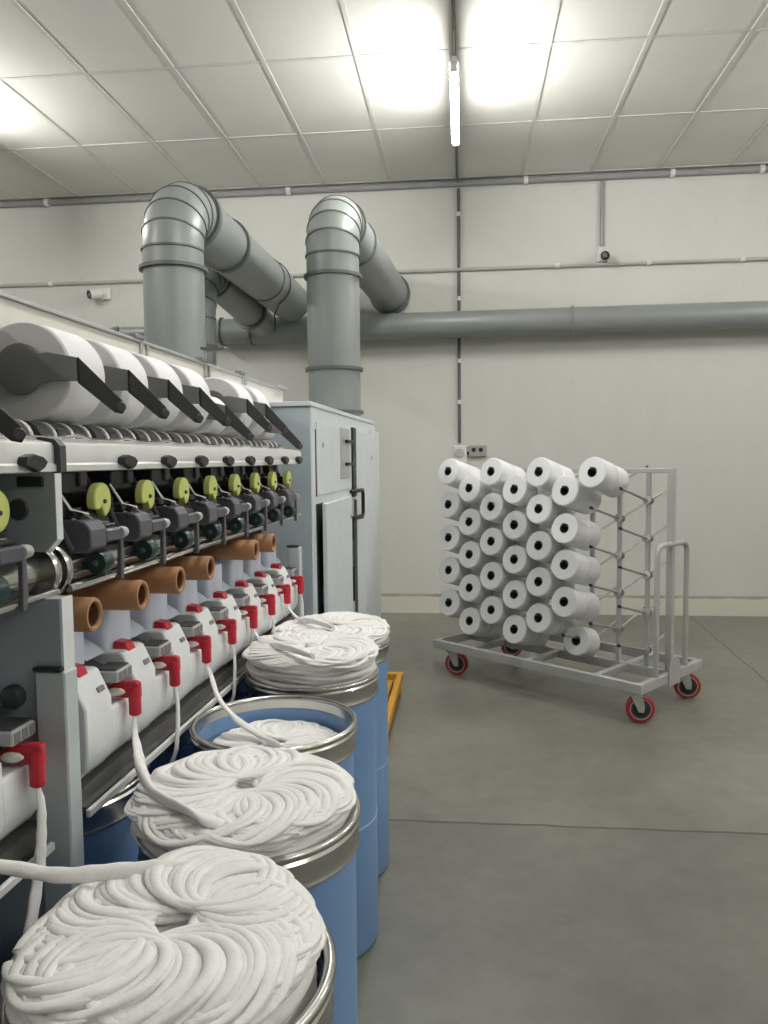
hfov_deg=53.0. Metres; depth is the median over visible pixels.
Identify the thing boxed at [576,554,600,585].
yarn bobbin
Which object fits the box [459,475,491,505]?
yarn bobbin
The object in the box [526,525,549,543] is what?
yarn bobbin
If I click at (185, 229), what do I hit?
duct
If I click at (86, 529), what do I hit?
unit
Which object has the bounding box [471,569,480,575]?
yarn bobbin
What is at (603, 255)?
security camera
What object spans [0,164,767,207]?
conduit
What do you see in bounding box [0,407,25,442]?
cradle
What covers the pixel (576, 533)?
yarn bobbin
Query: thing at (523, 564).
yarn bobbin
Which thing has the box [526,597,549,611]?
yarn bobbin
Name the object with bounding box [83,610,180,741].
box
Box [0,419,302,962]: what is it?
machine
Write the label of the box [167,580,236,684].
box
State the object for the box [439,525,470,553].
yarn bobbin
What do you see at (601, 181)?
conduit
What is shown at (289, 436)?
cradle
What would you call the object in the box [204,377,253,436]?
package
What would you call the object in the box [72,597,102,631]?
tube
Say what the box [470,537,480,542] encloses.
yarn bobbin
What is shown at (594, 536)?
yarn bobbin
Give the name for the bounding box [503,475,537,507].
yarn bobbin
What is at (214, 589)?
box
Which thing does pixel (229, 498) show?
unit
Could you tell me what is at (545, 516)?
yarn bobbin
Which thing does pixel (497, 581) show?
yarn bobbin
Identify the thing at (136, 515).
unit
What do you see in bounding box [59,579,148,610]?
tube
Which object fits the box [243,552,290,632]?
box
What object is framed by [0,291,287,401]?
rail
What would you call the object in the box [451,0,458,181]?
conduit
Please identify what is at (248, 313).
duct
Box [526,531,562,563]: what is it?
yarn bobbin
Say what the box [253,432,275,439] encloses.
package
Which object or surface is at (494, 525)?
yarn bobbin
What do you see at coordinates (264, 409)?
cradle
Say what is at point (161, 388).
cradle
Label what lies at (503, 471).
yarn bobbin
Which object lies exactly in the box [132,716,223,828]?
strand
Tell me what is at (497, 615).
yarn bobbin
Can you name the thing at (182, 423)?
package
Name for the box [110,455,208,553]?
unit
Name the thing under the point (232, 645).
strand
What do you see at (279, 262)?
strap
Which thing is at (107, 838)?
can
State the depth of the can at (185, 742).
2.08 m
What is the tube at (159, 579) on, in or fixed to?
on the box at (194, 651)
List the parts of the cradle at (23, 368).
hub plate, handle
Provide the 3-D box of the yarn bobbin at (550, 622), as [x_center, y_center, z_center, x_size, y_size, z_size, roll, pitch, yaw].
[1.047,0.700,5.035,0.179,0.219,0.194,-4,5,-43]
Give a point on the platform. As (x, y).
(394, 691)
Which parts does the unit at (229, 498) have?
pressure lever, support arm, rail knob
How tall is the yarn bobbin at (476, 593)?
0.219 m
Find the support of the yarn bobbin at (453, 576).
on the trolley
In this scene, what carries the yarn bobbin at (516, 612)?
on the trolley
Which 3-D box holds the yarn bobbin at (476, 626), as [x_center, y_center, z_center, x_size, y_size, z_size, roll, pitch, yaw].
[0.648,0.780,5.463,0.179,0.219,0.194,-4,5,-43]
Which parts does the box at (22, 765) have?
latch lid, panel, inlet arm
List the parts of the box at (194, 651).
latch lid, panel, inlet arm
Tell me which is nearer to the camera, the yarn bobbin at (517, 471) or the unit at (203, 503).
the unit at (203, 503)
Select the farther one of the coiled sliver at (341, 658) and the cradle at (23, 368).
the coiled sliver at (341, 658)
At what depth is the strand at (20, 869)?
1.11 m
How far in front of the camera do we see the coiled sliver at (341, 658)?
2.33 m
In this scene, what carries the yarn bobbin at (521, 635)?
on the trolley
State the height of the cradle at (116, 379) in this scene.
0.142 m
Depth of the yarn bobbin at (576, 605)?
4.83 m
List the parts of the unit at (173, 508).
thread arm, suction arm, release plate, pressure lever, support arm, rail knob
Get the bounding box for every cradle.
[0,343,125,413]
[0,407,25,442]
[103,366,169,418]
[147,376,203,422]
[181,384,230,426]
[206,403,253,440]
[209,390,272,431]
[253,401,288,433]
[264,422,302,448]
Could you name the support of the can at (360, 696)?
on the floor
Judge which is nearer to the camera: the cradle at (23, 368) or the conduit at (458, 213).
the cradle at (23, 368)
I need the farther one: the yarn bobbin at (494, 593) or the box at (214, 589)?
the yarn bobbin at (494, 593)
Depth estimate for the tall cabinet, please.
3.83 m
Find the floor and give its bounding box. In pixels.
[357,613,767,1023]
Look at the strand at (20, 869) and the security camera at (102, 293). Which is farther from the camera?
the security camera at (102, 293)
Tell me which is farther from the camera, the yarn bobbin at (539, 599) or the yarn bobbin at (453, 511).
the yarn bobbin at (453, 511)
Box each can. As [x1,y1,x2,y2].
[0,763,150,997]
[0,923,336,1023]
[136,793,360,1023]
[149,706,213,773]
[189,695,357,784]
[214,677,246,706]
[244,666,378,957]
[375,635,389,875]
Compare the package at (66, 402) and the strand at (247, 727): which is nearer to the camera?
the package at (66, 402)
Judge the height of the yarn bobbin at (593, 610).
0.219 m
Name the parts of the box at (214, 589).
latch lid, panel, inlet arm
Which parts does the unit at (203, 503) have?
release plate, suction arm, pressure lever, support arm, rail knob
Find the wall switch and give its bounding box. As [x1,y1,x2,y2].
[454,445,468,462]
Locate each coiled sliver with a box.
[0,845,326,1023]
[124,745,356,857]
[213,719,338,747]
[242,631,378,687]
[271,611,389,643]
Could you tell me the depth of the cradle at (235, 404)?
2.62 m
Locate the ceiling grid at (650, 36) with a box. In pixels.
[0,0,767,200]
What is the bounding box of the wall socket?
[469,445,485,456]
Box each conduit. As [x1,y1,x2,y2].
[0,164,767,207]
[0,257,767,287]
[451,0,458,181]
[456,188,460,442]
[600,180,603,245]
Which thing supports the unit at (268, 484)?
attached to the machine
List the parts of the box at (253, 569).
panel, inlet arm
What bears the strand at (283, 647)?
hanging from the box at (214, 589)
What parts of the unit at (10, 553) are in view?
release plate, lever plate, pressure lever, support arm, rail knob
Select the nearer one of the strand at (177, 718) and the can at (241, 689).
the strand at (177, 718)
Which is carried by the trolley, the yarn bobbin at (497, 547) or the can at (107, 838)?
the yarn bobbin at (497, 547)
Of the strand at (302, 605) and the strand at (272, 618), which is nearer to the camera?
the strand at (272, 618)
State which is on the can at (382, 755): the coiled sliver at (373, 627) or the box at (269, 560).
the coiled sliver at (373, 627)
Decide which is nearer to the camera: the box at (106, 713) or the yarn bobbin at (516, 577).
the box at (106, 713)
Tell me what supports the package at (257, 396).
on the machine
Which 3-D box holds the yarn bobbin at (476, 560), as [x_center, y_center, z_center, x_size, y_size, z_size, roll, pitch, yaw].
[0.643,0.311,5.431,0.179,0.219,0.194,-4,5,-43]
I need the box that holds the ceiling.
[0,0,767,201]
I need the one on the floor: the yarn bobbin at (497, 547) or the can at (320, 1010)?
the can at (320, 1010)
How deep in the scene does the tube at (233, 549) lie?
2.58 m
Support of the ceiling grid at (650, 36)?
attached to the ceiling
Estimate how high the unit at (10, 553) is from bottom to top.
0.265 m
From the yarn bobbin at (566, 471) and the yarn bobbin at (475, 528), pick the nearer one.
the yarn bobbin at (566, 471)
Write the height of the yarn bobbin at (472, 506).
0.219 m
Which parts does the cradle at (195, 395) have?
hub plate, handle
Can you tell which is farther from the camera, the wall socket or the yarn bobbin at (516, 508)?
the wall socket
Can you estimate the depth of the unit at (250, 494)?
2.66 m
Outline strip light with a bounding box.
[449,30,458,146]
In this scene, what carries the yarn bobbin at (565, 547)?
on the trolley
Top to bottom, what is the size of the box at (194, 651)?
0.314 m
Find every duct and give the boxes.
[109,300,767,345]
[138,181,306,357]
[204,265,273,365]
[304,195,409,416]
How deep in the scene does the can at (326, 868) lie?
1.40 m
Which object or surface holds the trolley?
on the floor
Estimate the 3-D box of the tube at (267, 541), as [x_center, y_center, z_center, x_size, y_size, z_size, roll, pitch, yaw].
[-0.494,0.113,2.820,0.188,0.069,0.073,0,4,8]
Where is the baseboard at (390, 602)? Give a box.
[381,593,767,615]
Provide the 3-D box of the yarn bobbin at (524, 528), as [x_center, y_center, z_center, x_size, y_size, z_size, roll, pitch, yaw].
[0.907,0.099,5.135,0.179,0.219,0.194,-4,5,-43]
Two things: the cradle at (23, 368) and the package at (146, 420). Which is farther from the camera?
the package at (146, 420)
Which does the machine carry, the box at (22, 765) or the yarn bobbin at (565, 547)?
the box at (22, 765)
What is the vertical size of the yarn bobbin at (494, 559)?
0.219 m
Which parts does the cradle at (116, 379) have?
hub plate, handle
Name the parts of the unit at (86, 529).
thread arm, release plate, suction arm, lever plate, pressure lever, support arm, rail knob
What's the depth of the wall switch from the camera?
7.58 m
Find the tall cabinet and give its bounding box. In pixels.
[260,401,380,617]
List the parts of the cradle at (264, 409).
hub plate, handle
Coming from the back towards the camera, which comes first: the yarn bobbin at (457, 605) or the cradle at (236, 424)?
the yarn bobbin at (457, 605)
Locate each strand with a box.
[0,859,190,883]
[23,788,46,934]
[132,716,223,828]
[170,687,179,762]
[205,663,284,747]
[230,644,236,701]
[253,629,314,659]
[270,615,274,633]
[286,604,334,630]
[300,594,303,616]
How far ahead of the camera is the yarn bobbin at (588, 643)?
4.95 m
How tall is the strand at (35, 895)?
0.398 m
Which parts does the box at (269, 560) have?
panel, inlet arm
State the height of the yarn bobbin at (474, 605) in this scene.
0.219 m
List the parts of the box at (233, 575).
latch lid, panel, inlet arm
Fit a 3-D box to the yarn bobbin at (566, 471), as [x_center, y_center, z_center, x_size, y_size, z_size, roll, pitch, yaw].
[1.140,-0.214,5.070,0.179,0.219,0.194,-4,5,-43]
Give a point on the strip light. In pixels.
(454, 93)
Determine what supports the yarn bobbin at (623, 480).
on the trolley
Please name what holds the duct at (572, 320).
attached to the wall
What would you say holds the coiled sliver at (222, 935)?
on the can at (320, 1010)
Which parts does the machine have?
divider knob, kick rail, rail, guide rod, post, kick rail, rail, guide rod, post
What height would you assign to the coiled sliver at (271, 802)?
0.918 m
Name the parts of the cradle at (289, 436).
hub plate, handle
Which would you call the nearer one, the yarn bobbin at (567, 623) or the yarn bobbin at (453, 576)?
the yarn bobbin at (567, 623)
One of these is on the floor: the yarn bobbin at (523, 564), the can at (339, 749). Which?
the can at (339, 749)
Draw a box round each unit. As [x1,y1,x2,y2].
[0,454,47,611]
[59,455,137,578]
[64,455,177,564]
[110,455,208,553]
[154,456,234,544]
[189,456,255,536]
[217,456,273,530]
[240,456,288,525]
[260,456,302,520]
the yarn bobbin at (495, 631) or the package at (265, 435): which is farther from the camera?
the yarn bobbin at (495, 631)
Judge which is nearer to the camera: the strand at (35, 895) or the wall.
the strand at (35, 895)
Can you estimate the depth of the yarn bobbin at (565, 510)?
5.02 m
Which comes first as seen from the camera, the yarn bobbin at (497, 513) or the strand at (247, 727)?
the strand at (247, 727)
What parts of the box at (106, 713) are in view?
latch lid, panel, inlet arm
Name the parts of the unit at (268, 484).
pressure lever, support arm, rail knob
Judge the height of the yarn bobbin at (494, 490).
0.219 m
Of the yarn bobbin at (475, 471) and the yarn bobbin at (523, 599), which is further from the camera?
the yarn bobbin at (475, 471)
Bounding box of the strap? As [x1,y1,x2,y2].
[274,262,290,331]
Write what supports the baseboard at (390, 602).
attached to the wall
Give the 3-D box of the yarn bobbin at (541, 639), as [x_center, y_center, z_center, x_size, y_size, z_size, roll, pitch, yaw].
[1.018,0.825,5.282,0.179,0.219,0.194,-4,5,-43]
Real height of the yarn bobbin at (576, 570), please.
0.219 m
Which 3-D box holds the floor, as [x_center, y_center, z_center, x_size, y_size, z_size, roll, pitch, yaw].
[-0.446,1.575,0.494,14.400,0.100,15.070,0,4,6]
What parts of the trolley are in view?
frame, rack post, rack post, rack post, push handle, plate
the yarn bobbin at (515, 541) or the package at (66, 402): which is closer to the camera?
the package at (66, 402)
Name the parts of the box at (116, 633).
latch lid, panel, inlet arm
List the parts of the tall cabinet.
panel, lid, door, door, handle plate, door handle, door handle, door handle, door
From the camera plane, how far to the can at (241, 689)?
2.56 m
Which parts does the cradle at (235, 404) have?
hub plate, handle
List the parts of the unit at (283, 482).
support arm, rail knob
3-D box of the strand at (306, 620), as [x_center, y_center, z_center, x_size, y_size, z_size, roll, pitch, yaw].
[-0.281,0.392,2.870,0.022,0.062,0.337,-3,5,-36]
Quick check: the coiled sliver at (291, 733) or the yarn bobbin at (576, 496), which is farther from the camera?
the yarn bobbin at (576, 496)
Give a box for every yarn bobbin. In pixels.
[438,458,469,488]
[438,492,469,520]
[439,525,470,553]
[439,557,470,585]
[439,589,470,617]
[458,503,479,521]
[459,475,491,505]
[459,508,491,538]
[459,541,491,570]
[459,574,491,603]
[459,607,491,635]
[467,464,480,476]
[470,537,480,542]
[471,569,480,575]
[471,602,481,608]
[480,458,513,489]
[480,487,502,505]
[480,493,513,523]
[480,528,513,557]
[480,562,513,591]
[480,596,513,625]
[481,624,502,637]
[491,522,502,529]
[491,556,502,563]
[491,590,502,597]
[501,464,526,490]
[501,505,526,524]
[501,540,525,558]
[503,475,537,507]
[503,511,537,542]
[503,545,537,576]
[503,580,537,610]
[503,615,536,645]
[514,574,525,581]
[514,609,525,616]
[525,488,549,508]
[526,494,562,526]
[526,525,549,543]
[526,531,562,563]
[526,561,549,576]
[526,567,561,598]
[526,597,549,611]
[526,603,561,634]
[526,633,548,646]
[527,457,562,490]
[547,506,574,528]
[548,464,574,492]
[550,544,574,563]
[550,580,574,599]
[551,550,588,582]
[551,587,588,618]
[551,617,573,636]
[552,476,588,509]
[552,513,588,546]
[564,626,599,656]
[573,488,600,514]
[574,519,600,550]
[575,590,599,621]
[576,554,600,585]
[579,457,617,491]
[599,464,629,497]
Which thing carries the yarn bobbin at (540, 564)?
on the trolley
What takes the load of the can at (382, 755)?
on the floor
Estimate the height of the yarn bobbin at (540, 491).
0.219 m
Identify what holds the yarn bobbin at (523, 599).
on the trolley
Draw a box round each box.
[0,703,46,840]
[74,632,141,778]
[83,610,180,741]
[130,594,211,709]
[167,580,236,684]
[197,555,275,647]
[197,563,257,664]
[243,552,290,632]
[261,550,303,620]
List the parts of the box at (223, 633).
latch lid, panel, inlet arm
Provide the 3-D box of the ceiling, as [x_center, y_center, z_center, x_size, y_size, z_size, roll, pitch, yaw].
[-0.492,-2.745,0.196,14.400,0.100,15.070,0,4,6]
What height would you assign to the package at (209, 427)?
0.132 m
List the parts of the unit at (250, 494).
pressure lever, support arm, rail knob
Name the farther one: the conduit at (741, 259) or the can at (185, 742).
the conduit at (741, 259)
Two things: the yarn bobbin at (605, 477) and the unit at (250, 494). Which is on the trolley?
the yarn bobbin at (605, 477)
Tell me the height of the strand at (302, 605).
0.196 m
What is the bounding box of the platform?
[387,672,403,744]
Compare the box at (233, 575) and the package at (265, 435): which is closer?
the box at (233, 575)
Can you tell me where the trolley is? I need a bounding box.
[433,465,702,722]
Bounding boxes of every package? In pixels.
[0,321,104,423]
[74,338,147,427]
[120,351,182,430]
[157,362,210,432]
[187,396,225,435]
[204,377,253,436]
[233,384,269,437]
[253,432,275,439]
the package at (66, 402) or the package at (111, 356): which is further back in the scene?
the package at (111, 356)
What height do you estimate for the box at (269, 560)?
0.314 m
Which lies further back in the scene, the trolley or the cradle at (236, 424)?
the trolley
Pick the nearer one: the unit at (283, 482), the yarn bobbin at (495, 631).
the unit at (283, 482)
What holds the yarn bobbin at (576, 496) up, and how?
on the trolley
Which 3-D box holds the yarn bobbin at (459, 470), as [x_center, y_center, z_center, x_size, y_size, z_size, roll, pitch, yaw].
[0.504,-0.276,5.531,0.179,0.219,0.194,-4,5,-43]
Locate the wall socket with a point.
(474, 450)
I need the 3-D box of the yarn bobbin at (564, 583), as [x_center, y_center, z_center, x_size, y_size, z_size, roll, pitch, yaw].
[1.147,0.493,5.119,0.179,0.219,0.194,-4,5,-43]
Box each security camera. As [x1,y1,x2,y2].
[87,288,110,299]
[597,249,609,261]
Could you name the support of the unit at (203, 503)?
attached to the machine
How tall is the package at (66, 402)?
0.204 m
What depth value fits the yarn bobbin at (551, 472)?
4.91 m
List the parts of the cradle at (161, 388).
hub plate, handle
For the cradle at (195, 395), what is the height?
0.142 m
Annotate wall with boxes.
[0,166,767,595]
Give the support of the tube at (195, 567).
on the box at (223, 633)
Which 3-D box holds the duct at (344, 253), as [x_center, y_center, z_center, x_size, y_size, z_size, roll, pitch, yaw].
[-0.157,-1.496,6.323,0.413,1.596,2.624,0,4,10]
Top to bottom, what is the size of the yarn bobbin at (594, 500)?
0.219 m
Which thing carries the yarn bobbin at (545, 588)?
on the trolley
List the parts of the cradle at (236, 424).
hub plate, handle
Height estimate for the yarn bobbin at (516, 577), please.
0.219 m
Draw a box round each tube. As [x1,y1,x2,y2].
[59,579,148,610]
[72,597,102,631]
[106,566,185,593]
[144,556,214,579]
[200,540,258,559]
[227,533,275,551]
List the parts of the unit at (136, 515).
thread arm, release plate, suction arm, pressure lever, support arm, rail knob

